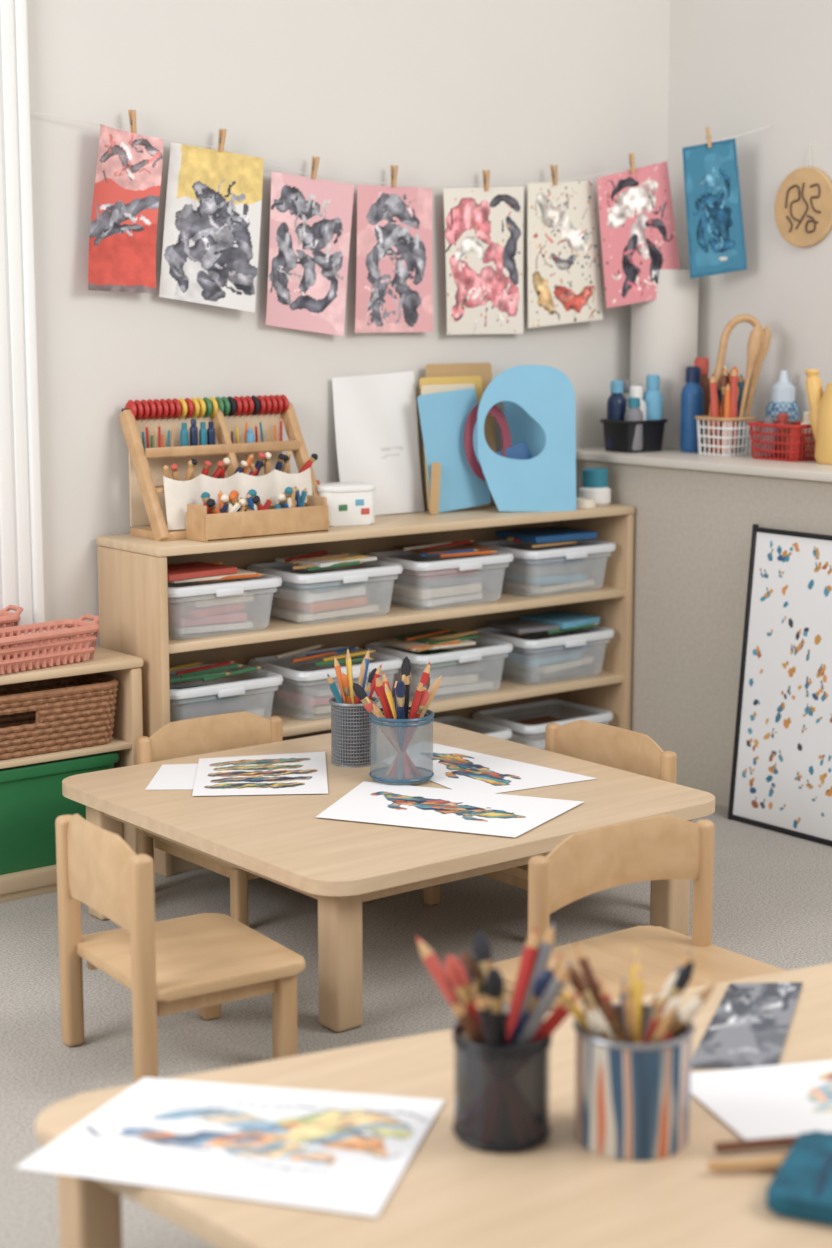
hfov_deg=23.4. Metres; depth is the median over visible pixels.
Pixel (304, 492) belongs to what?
pencil
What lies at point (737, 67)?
wall
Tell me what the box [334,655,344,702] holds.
pencil
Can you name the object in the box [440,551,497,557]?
pencil
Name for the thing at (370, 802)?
drawing
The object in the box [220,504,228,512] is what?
pencil
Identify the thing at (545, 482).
cutout
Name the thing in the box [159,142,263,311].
drawing
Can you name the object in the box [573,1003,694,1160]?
can
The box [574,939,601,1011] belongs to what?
pencil
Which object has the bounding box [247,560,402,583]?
storage bin
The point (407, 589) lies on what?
paper pad
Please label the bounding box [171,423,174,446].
pencil
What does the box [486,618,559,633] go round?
folder
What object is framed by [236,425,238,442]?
pencil
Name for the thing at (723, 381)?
paintbrush
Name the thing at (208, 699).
paper pad
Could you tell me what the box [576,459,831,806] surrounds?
wall partition
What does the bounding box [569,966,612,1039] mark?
paintbrush
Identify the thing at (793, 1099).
drawing
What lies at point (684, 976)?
paintbrush
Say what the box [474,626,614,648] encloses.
storage bin
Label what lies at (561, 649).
paper pad
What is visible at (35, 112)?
string
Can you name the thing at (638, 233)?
drawing
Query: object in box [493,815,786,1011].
child chair
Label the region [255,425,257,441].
pencil
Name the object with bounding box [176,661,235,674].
pencil
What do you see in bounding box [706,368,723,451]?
pencil
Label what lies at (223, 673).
pencil
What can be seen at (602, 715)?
storage bin
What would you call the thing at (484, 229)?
drawing
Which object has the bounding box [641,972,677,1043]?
paintbrush
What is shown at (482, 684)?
paper pad
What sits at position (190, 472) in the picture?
paintbrush
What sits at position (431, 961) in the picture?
pencil
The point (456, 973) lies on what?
paintbrush
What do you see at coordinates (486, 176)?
peg
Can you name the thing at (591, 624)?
pencil
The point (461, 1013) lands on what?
pencil
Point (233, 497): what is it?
paintbrush
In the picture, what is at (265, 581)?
storage bin
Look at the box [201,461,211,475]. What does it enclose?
paintbrush
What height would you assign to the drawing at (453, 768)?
0.001 m
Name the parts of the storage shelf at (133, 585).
panel, panel, panel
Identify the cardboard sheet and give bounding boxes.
[420,376,488,509]
[421,383,481,510]
[425,363,496,505]
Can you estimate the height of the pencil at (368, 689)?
0.247 m
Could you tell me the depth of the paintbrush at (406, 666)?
5.76 m
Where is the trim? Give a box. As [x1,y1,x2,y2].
[0,0,45,645]
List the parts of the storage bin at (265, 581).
handle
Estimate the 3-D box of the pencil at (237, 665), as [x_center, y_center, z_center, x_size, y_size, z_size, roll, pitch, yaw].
[-0.642,0.148,6.352,0.220,0.026,0.011,-5,11,-30]
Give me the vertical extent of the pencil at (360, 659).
0.012 m
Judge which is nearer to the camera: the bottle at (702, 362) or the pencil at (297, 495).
the pencil at (297, 495)
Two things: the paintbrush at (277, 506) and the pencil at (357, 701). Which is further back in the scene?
the paintbrush at (277, 506)
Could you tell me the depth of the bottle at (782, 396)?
7.17 m
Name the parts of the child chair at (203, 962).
leg, backrest, leg, seat rail, seat, leg, leg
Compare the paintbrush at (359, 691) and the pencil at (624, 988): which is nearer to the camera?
the pencil at (624, 988)
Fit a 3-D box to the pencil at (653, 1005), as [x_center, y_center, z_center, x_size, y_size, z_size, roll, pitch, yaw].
[0.356,0.727,3.269,0.017,0.216,0.158,6,11,31]
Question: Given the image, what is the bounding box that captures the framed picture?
[728,524,831,845]
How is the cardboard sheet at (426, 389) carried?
on the storage shelf at (133, 585)
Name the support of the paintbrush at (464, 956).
in the pencil cup at (501, 1093)
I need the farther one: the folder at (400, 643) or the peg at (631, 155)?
the peg at (631, 155)
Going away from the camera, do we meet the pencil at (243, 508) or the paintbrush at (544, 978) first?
the paintbrush at (544, 978)
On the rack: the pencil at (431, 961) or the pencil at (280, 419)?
the pencil at (280, 419)
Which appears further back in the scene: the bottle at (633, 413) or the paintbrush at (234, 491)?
the bottle at (633, 413)
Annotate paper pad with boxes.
[168,592,253,607]
[168,602,244,617]
[168,610,246,626]
[168,621,252,633]
[170,685,238,705]
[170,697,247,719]
[170,705,263,721]
[267,603,378,621]
[271,585,365,602]
[276,688,377,705]
[277,595,367,612]
[279,571,369,592]
[284,666,368,689]
[284,699,378,713]
[292,682,374,696]
[387,582,481,599]
[390,592,481,606]
[391,670,477,687]
[393,678,492,695]
[396,574,482,585]
[398,659,486,677]
[401,560,474,579]
[402,649,464,667]
[496,650,579,666]
[497,665,593,679]
[501,562,579,575]
[503,571,586,583]
[504,654,592,673]
[505,733,544,748]
[506,579,593,592]
[512,549,583,566]
[512,716,561,739]
[513,636,589,655]
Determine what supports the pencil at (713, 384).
in the wire basket at (703, 417)
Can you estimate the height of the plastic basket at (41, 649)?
0.128 m
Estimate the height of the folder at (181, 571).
0.018 m
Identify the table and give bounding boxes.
[35,963,831,1247]
[62,722,714,1031]
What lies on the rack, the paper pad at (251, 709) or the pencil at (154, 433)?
the pencil at (154, 433)
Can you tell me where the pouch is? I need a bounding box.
[766,1130,831,1224]
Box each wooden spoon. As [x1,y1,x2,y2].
[736,324,761,450]
[744,326,770,425]
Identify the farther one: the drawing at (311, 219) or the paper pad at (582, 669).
the paper pad at (582, 669)
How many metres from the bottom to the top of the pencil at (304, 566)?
0.016 m
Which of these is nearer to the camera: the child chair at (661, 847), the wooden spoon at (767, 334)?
the child chair at (661, 847)
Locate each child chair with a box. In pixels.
[55,814,305,1083]
[136,711,374,926]
[423,720,676,905]
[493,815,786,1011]
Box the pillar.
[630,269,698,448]
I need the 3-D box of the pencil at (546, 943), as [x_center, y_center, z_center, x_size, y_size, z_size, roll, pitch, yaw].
[0.162,0.666,3.286,0.186,0.331,0.022,-9,13,-44]
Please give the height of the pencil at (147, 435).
0.090 m
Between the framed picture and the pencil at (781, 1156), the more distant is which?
the framed picture
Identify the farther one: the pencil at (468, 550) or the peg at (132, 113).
the pencil at (468, 550)
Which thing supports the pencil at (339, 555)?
on the folder at (328, 562)
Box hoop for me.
[706,314,763,444]
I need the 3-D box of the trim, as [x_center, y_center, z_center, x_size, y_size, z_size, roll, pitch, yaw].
[-1.286,-0.813,5.984,0.340,3.200,0.040,-7,12,-38]
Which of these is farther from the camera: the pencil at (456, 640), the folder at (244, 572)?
the pencil at (456, 640)
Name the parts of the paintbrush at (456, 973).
handle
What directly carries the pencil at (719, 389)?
in the wire basket at (703, 417)
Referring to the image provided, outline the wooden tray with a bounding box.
[186,495,328,541]
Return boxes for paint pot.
[759,417,776,455]
[776,413,787,455]
[780,421,795,456]
[787,429,804,458]
[801,411,814,457]
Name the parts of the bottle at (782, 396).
lid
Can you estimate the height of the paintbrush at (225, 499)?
0.119 m
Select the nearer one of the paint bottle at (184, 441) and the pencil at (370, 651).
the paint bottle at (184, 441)
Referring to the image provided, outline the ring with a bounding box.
[464,403,510,481]
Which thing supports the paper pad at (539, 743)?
on the paper pad
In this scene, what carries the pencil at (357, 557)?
on the folder at (328, 562)
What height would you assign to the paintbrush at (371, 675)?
0.277 m
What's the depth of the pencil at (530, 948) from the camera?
3.29 m
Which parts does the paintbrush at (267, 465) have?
handle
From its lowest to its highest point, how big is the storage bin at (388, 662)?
0.168 m
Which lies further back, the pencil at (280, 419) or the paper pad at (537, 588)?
the paper pad at (537, 588)
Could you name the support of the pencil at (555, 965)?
in the pencil cup at (501, 1093)
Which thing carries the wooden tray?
on the storage shelf at (133, 585)
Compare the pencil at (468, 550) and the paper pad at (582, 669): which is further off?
the paper pad at (582, 669)
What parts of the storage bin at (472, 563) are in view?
handle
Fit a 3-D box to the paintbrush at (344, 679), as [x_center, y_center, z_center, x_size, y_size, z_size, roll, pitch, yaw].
[-0.193,0.271,5.906,0.025,0.270,0.087,5,10,27]
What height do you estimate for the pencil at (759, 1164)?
0.014 m
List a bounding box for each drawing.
[16,1078,443,1216]
[88,124,162,292]
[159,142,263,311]
[192,752,327,795]
[266,172,353,335]
[316,781,582,836]
[355,185,432,332]
[430,743,597,792]
[443,186,523,334]
[528,181,602,327]
[597,161,679,307]
[682,138,746,278]
[690,1060,831,1139]
[691,982,802,1067]
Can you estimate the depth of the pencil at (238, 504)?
6.23 m
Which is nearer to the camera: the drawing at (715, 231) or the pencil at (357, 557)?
the pencil at (357, 557)
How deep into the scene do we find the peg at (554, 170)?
7.22 m
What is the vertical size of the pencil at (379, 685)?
0.319 m
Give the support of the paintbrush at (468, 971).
in the pencil cup at (501, 1093)
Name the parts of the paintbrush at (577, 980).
handle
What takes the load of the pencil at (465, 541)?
on the folder at (465, 546)
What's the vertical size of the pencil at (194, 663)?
0.018 m
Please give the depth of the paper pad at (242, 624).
6.27 m
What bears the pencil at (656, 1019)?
in the can at (632, 1101)
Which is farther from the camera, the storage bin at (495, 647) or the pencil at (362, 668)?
the storage bin at (495, 647)
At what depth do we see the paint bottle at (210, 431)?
6.39 m
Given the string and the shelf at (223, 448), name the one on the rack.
the shelf at (223, 448)
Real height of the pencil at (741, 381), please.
0.280 m
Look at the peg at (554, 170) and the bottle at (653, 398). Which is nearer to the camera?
the peg at (554, 170)
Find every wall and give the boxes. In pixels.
[27,0,669,646]
[667,0,831,449]
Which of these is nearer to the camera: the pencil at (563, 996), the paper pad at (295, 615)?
the pencil at (563, 996)
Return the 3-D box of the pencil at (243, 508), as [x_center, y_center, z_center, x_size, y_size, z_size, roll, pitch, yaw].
[-0.552,-0.341,6.253,0.083,0.113,0.018,-7,11,-36]
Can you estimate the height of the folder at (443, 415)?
0.425 m
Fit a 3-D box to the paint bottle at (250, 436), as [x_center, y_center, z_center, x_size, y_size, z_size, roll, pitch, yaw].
[-0.535,-0.600,6.498,0.026,0.060,0.026,-7,12,-38]
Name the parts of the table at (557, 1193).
leg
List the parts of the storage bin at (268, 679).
handle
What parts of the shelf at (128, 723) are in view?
board, panel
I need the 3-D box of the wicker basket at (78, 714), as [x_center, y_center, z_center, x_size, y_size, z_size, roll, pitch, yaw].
[-1.234,0.284,5.976,0.709,0.191,0.254,-7,12,-38]
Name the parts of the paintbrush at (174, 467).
handle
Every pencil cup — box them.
[329,695,378,767]
[369,707,433,784]
[452,1013,551,1153]
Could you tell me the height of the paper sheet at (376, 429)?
0.486 m
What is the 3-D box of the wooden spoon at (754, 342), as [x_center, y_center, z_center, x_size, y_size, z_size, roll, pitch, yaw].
[1.179,-0.837,7.159,0.099,0.455,0.046,7,11,36]
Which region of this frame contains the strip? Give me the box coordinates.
[429,462,440,514]
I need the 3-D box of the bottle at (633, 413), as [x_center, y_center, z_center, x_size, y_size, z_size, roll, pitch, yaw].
[0.794,-0.730,7.331,0.068,0.190,0.068,-7,12,-38]
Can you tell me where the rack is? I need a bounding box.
[119,394,329,540]
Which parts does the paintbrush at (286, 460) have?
handle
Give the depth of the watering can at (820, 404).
6.82 m
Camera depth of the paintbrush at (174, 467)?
6.21 m
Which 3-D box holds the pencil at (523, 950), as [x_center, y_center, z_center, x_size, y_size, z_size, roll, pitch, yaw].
[0.153,0.680,3.295,0.022,0.302,0.214,4,10,24]
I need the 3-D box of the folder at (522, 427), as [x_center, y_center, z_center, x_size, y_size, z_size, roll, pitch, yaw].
[0.419,-0.662,7.220,0.228,0.469,0.069,-4,10,-24]
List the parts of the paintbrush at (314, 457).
handle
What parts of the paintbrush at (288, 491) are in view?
handle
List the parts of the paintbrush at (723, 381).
handle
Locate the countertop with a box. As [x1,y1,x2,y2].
[576,447,831,481]
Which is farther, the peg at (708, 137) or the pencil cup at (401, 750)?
the peg at (708, 137)
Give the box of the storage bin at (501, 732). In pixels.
[433,716,511,739]
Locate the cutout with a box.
[477,365,575,511]
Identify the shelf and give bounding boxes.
[0,646,142,902]
[97,503,634,876]
[145,440,299,458]
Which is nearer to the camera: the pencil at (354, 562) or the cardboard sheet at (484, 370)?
the pencil at (354, 562)
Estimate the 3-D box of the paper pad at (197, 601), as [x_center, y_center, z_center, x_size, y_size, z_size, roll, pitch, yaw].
[-0.658,-0.085,6.353,0.218,0.022,0.200,-8,12,-39]
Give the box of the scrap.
[496,441,531,459]
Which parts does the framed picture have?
frame, frame rail, frame rail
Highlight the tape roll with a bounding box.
[576,498,595,508]
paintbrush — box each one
[170,464,178,480]
[185,459,196,480]
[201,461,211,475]
[201,492,211,513]
[206,499,219,513]
[212,458,229,477]
[217,461,224,478]
[221,494,232,512]
[229,493,240,511]
[230,490,238,511]
[233,461,247,474]
[239,498,250,510]
[248,489,256,510]
[249,462,263,475]
[252,495,264,509]
[255,452,265,475]
[264,452,271,474]
[273,504,282,508]
[275,454,285,470]
[277,493,288,507]
[284,455,289,473]
[284,487,292,507]
[299,453,317,472]
[341,673,351,703]
[353,683,375,715]
[360,668,376,703]
[363,701,373,713]
[374,681,386,717]
[395,680,405,718]
[401,656,410,718]
[415,690,428,717]
[426,677,429,689]
[445,955,481,1031]
[458,959,477,999]
[459,951,481,992]
[473,930,492,998]
[485,967,507,1046]
[508,969,554,1045]
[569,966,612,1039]
[585,1012,611,1040]
[601,998,625,1042]
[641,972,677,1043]
[661,996,680,1021]
[661,998,701,1041]
[662,960,693,1013]
[709,387,717,432]
[712,397,722,451]
[719,374,729,451]
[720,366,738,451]
[736,387,738,451]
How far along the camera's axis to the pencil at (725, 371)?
7.19 m
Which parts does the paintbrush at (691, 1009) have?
handle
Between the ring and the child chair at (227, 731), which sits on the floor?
the child chair at (227, 731)
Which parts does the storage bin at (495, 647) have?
handle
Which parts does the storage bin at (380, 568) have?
handle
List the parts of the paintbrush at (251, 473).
handle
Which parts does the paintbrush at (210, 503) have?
handle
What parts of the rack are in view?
rail, board, rail, rail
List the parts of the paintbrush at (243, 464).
handle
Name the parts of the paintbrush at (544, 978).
handle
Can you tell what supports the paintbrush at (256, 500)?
in the wooden tray
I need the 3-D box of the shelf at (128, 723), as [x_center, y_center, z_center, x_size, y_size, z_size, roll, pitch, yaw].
[-1.241,0.461,6.006,0.830,0.681,0.300,-7,12,-38]
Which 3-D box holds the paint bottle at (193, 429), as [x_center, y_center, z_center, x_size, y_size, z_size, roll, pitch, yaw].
[-0.704,-0.598,6.363,0.026,0.100,0.026,-7,12,-38]
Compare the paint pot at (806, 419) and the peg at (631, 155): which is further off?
the peg at (631, 155)
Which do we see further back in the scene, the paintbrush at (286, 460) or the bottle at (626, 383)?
the bottle at (626, 383)
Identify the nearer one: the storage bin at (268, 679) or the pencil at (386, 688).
the pencil at (386, 688)
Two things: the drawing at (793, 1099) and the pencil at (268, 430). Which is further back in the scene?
the pencil at (268, 430)
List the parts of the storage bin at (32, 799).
lid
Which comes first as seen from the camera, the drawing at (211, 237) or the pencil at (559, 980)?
the pencil at (559, 980)
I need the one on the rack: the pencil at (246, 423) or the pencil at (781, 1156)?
the pencil at (246, 423)
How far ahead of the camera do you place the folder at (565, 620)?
7.28 m
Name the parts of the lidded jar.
lid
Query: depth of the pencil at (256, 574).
6.28 m
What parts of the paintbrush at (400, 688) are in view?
handle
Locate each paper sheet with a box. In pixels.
[145,764,197,789]
[332,371,424,514]
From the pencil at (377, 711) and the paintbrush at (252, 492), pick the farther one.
the paintbrush at (252, 492)
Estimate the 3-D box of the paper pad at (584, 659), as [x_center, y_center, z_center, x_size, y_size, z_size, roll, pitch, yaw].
[0.483,0.138,7.305,0.268,0.032,0.200,-9,13,-44]
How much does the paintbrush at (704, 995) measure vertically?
0.254 m
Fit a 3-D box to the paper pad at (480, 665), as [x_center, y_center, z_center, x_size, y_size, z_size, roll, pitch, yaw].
[0.092,0.144,6.993,0.244,0.032,0.200,-8,12,-31]
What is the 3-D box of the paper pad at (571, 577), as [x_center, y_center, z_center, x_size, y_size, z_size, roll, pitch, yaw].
[0.466,-0.172,7.241,0.234,0.037,0.200,-7,12,-38]
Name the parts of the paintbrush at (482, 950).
handle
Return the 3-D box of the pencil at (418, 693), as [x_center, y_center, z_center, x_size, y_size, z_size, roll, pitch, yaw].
[-0.023,0.293,5.670,0.021,0.306,0.165,-5,11,-30]
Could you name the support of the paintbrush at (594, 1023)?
in the can at (632, 1101)
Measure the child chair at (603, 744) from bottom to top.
0.502 m
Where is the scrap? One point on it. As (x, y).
(520, 451)
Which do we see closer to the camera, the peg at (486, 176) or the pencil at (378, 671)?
the pencil at (378, 671)
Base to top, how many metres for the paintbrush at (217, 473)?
0.092 m
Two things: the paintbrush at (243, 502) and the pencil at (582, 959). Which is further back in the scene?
the paintbrush at (243, 502)
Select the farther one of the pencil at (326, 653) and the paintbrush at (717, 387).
the paintbrush at (717, 387)
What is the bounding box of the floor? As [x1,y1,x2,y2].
[0,804,831,1247]
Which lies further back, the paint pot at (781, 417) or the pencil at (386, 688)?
the paint pot at (781, 417)
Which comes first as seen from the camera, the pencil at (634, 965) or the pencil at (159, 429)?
the pencil at (634, 965)
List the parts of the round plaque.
hanging cord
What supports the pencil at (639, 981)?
in the can at (632, 1101)
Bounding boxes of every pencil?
[142,429,144,450]
[146,424,148,447]
[153,429,156,447]
[158,424,160,446]
[161,433,164,446]
[163,465,169,477]
[167,428,170,446]
[169,662,203,671]
[169,672,231,682]
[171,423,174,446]
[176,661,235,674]
[180,664,243,677]
[188,460,193,478]
[198,573,264,581]
[201,562,224,564]
[202,666,261,681]
[218,490,223,510]
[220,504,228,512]
[228,502,240,512]
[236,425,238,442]
[239,497,247,511]
[243,454,253,473]
[244,420,247,442]
[246,493,253,509]
[250,463,258,475]
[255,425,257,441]
[259,420,263,441]
[263,498,271,509]
[267,428,269,441]
[274,423,275,440]
[276,644,322,658]
[280,419,281,440]
[281,451,290,472]
[285,550,330,562]
[291,487,295,507]
[291,652,336,662]
[292,554,349,564]
[292,562,349,569]
[295,486,301,506]
[300,488,306,506]
[306,561,363,570]
[306,647,359,656]
[314,658,373,665]
[322,650,374,661]
[323,556,369,560]
[327,673,343,702]
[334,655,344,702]
[346,649,354,703]
[355,696,359,703]
[358,657,364,686]
[360,648,369,702]
[361,683,370,702]
[369,664,381,699]
[373,704,384,717]
[375,675,393,718]
[382,672,394,705]
[384,683,396,718]
[394,678,397,714]
[403,541,454,550]
[403,673,409,718]
[405,629,450,641]
[408,672,410,709]
[408,679,422,718]
[409,642,463,649]
[416,639,459,651]
[416,936,471,1040]
[420,662,429,686]
[420,675,441,717]
[421,549,478,556]
[424,540,474,548]
[425,544,463,550]
[426,631,473,643]
[428,631,479,638]
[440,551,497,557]
[452,999,485,1044]
[475,991,500,1045]
[506,927,537,1041]
[506,950,523,1023]
[514,961,571,1045]
[518,922,554,1020]
[529,993,577,1043]
[531,540,577,547]
[547,623,598,633]
[547,953,561,973]
[558,989,595,1036]
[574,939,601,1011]
[582,1001,613,1041]
[599,979,622,1034]
[620,978,627,1038]
[623,990,635,1043]
[630,947,638,999]
[633,963,643,1043]
[640,994,657,1043]
[642,1006,661,1043]
[648,1006,675,1043]
[674,949,690,973]
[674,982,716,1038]
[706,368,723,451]
[708,1159,784,1170]
[709,374,719,452]
[715,1132,831,1152]
[718,383,721,402]
[722,366,728,374]
[722,382,730,452]
[730,367,737,452]
[738,374,744,451]
[756,1154,787,1159]
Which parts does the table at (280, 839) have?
leg, leg, leg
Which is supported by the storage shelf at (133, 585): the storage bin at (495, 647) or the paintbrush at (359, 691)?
the storage bin at (495, 647)
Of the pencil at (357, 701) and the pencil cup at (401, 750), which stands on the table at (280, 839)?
the pencil cup at (401, 750)
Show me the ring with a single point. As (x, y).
(494, 411)
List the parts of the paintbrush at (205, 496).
handle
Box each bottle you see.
[180,423,188,445]
[190,419,197,445]
[199,422,206,444]
[207,421,214,444]
[247,429,254,442]
[607,380,625,448]
[622,380,630,402]
[624,397,642,450]
[626,386,645,419]
[642,375,662,419]
[680,366,703,451]
[694,357,709,450]
[765,370,798,420]
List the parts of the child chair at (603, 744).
leg, seat rail, seat, leg, backrest, leg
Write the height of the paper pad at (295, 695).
0.022 m
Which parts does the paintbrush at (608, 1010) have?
handle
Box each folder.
[167,562,236,580]
[167,569,255,582]
[276,551,376,566]
[380,638,475,651]
[393,541,489,554]
[396,629,478,643]
[417,388,490,512]
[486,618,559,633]
[496,526,596,542]
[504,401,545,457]
[519,611,599,628]
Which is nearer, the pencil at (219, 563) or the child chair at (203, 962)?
the child chair at (203, 962)
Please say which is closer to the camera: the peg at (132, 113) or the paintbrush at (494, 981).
the paintbrush at (494, 981)
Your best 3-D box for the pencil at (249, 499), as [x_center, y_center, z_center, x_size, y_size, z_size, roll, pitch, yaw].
[-0.507,-0.351,6.282,0.019,0.122,0.066,7,11,36]
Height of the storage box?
0.148 m
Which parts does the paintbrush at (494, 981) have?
handle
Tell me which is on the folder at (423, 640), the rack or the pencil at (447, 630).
the pencil at (447, 630)
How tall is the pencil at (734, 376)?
0.308 m
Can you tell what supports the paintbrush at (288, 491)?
in the wooden tray
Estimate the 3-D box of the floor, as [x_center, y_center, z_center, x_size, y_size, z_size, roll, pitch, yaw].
[0.733,1.258,3.506,8.200,0.100,7.200,-7,12,-38]
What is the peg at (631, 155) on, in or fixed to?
attached to the string
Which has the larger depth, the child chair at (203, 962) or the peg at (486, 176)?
the peg at (486, 176)
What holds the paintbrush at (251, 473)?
in the rack
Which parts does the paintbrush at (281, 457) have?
handle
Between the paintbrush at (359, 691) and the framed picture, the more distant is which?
the framed picture
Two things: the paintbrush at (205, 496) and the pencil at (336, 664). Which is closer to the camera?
the pencil at (336, 664)
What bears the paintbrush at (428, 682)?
in the pencil cup at (401, 750)
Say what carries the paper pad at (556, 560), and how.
on the paper pad at (514, 567)
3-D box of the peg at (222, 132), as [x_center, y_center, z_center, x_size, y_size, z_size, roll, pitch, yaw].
[-0.615,-1.531,6.363,0.022,0.074,0.030,-7,12,-37]
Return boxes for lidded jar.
[579,468,610,505]
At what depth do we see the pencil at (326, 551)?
6.64 m
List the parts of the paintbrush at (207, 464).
handle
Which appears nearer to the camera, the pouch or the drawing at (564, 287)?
the pouch
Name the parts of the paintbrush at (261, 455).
handle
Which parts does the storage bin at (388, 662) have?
handle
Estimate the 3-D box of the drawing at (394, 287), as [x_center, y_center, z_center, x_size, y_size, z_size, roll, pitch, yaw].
[-0.075,-1.242,6.858,0.340,0.490,0.018,-7,12,-38]
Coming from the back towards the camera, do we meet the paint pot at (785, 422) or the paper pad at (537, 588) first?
the paper pad at (537, 588)
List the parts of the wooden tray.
panel, panel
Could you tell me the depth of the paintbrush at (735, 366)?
7.16 m
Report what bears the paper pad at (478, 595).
in the storage bin at (472, 563)
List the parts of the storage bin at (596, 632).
handle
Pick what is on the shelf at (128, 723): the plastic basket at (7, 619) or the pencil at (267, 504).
the plastic basket at (7, 619)
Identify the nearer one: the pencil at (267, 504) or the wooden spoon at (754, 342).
the pencil at (267, 504)
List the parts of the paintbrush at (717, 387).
handle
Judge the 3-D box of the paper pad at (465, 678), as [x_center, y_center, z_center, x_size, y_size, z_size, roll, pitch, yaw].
[0.064,0.183,6.976,0.236,0.038,0.200,-7,12,-38]
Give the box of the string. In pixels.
[35,112,771,185]
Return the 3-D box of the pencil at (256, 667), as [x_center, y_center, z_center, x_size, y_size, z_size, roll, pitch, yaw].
[-0.577,0.157,6.344,0.220,0.028,0.010,-7,11,-36]
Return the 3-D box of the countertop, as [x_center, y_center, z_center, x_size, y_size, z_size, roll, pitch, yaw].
[2.446,-0.319,5.531,0.560,0.030,5.500,-7,12,-38]
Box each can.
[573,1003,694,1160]
[804,369,831,464]
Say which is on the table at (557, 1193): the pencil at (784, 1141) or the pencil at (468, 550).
the pencil at (784, 1141)
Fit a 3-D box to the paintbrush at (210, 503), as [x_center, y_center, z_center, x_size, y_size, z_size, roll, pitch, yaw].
[-0.611,-0.333,6.194,0.030,0.112,0.084,8,12,41]
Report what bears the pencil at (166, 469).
on the rack
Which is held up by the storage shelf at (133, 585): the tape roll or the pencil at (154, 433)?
the tape roll
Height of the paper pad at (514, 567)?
0.030 m
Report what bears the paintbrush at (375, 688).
in the pencil cup at (401, 750)
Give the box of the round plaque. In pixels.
[774,144,831,246]
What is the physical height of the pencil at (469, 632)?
0.026 m
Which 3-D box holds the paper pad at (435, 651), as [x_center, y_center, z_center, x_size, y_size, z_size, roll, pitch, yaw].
[0.059,0.115,6.961,0.187,0.026,0.200,-8,12,-41]
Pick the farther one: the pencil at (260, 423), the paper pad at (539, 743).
the paper pad at (539, 743)
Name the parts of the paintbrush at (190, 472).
handle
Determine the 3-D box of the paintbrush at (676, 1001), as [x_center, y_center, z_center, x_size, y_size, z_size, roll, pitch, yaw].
[0.367,0.712,3.256,0.126,0.244,0.023,4,10,24]
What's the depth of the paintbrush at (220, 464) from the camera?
6.30 m
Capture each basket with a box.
[0,605,22,659]
[0,614,99,673]
[0,673,117,758]
[600,419,667,452]
[695,415,756,455]
[748,420,815,461]
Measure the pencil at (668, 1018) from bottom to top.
0.265 m
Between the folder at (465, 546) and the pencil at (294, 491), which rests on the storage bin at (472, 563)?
the folder at (465, 546)
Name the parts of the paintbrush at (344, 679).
handle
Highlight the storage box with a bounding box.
[317,480,375,526]
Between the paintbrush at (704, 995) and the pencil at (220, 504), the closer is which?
the paintbrush at (704, 995)
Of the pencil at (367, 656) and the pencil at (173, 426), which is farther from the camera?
the pencil at (173, 426)
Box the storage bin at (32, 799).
[0,751,118,874]
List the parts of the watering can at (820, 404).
spout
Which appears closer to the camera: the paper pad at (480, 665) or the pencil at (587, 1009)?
the pencil at (587, 1009)
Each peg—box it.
[128,110,136,133]
[218,129,226,151]
[311,156,319,178]
[390,165,397,186]
[482,170,489,190]
[550,164,557,184]
[629,153,634,173]
[706,127,711,147]
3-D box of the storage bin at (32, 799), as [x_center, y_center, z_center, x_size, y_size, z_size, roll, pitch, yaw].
[-1.234,0.564,6.022,0.685,0.318,0.250,-7,12,-38]
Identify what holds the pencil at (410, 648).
on the folder at (400, 643)
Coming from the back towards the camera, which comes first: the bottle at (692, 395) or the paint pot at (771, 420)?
the bottle at (692, 395)
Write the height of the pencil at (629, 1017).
0.280 m
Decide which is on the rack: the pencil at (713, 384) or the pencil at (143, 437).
the pencil at (143, 437)
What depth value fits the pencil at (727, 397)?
7.15 m
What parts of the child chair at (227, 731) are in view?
leg, seat, seat rail, backrest, leg, leg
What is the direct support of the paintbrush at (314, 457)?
on the rack
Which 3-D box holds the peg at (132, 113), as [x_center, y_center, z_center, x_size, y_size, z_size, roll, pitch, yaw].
[-0.867,-1.539,6.159,0.018,0.074,0.030,-7,12,-38]
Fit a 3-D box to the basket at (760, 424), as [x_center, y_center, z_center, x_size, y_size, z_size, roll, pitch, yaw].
[1.298,-0.640,7.027,0.190,0.126,0.240,-7,12,-38]
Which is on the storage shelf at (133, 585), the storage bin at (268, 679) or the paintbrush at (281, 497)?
the storage bin at (268, 679)
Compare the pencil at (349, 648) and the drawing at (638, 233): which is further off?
the drawing at (638, 233)
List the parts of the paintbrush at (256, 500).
handle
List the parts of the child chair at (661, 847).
seat rail, leg, backrest, seat, leg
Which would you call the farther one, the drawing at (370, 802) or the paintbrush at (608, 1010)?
the drawing at (370, 802)
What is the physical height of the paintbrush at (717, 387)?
0.248 m
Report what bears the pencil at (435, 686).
in the pencil cup at (401, 750)
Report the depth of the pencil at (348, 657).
5.96 m
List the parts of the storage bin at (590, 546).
handle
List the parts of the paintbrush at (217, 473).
handle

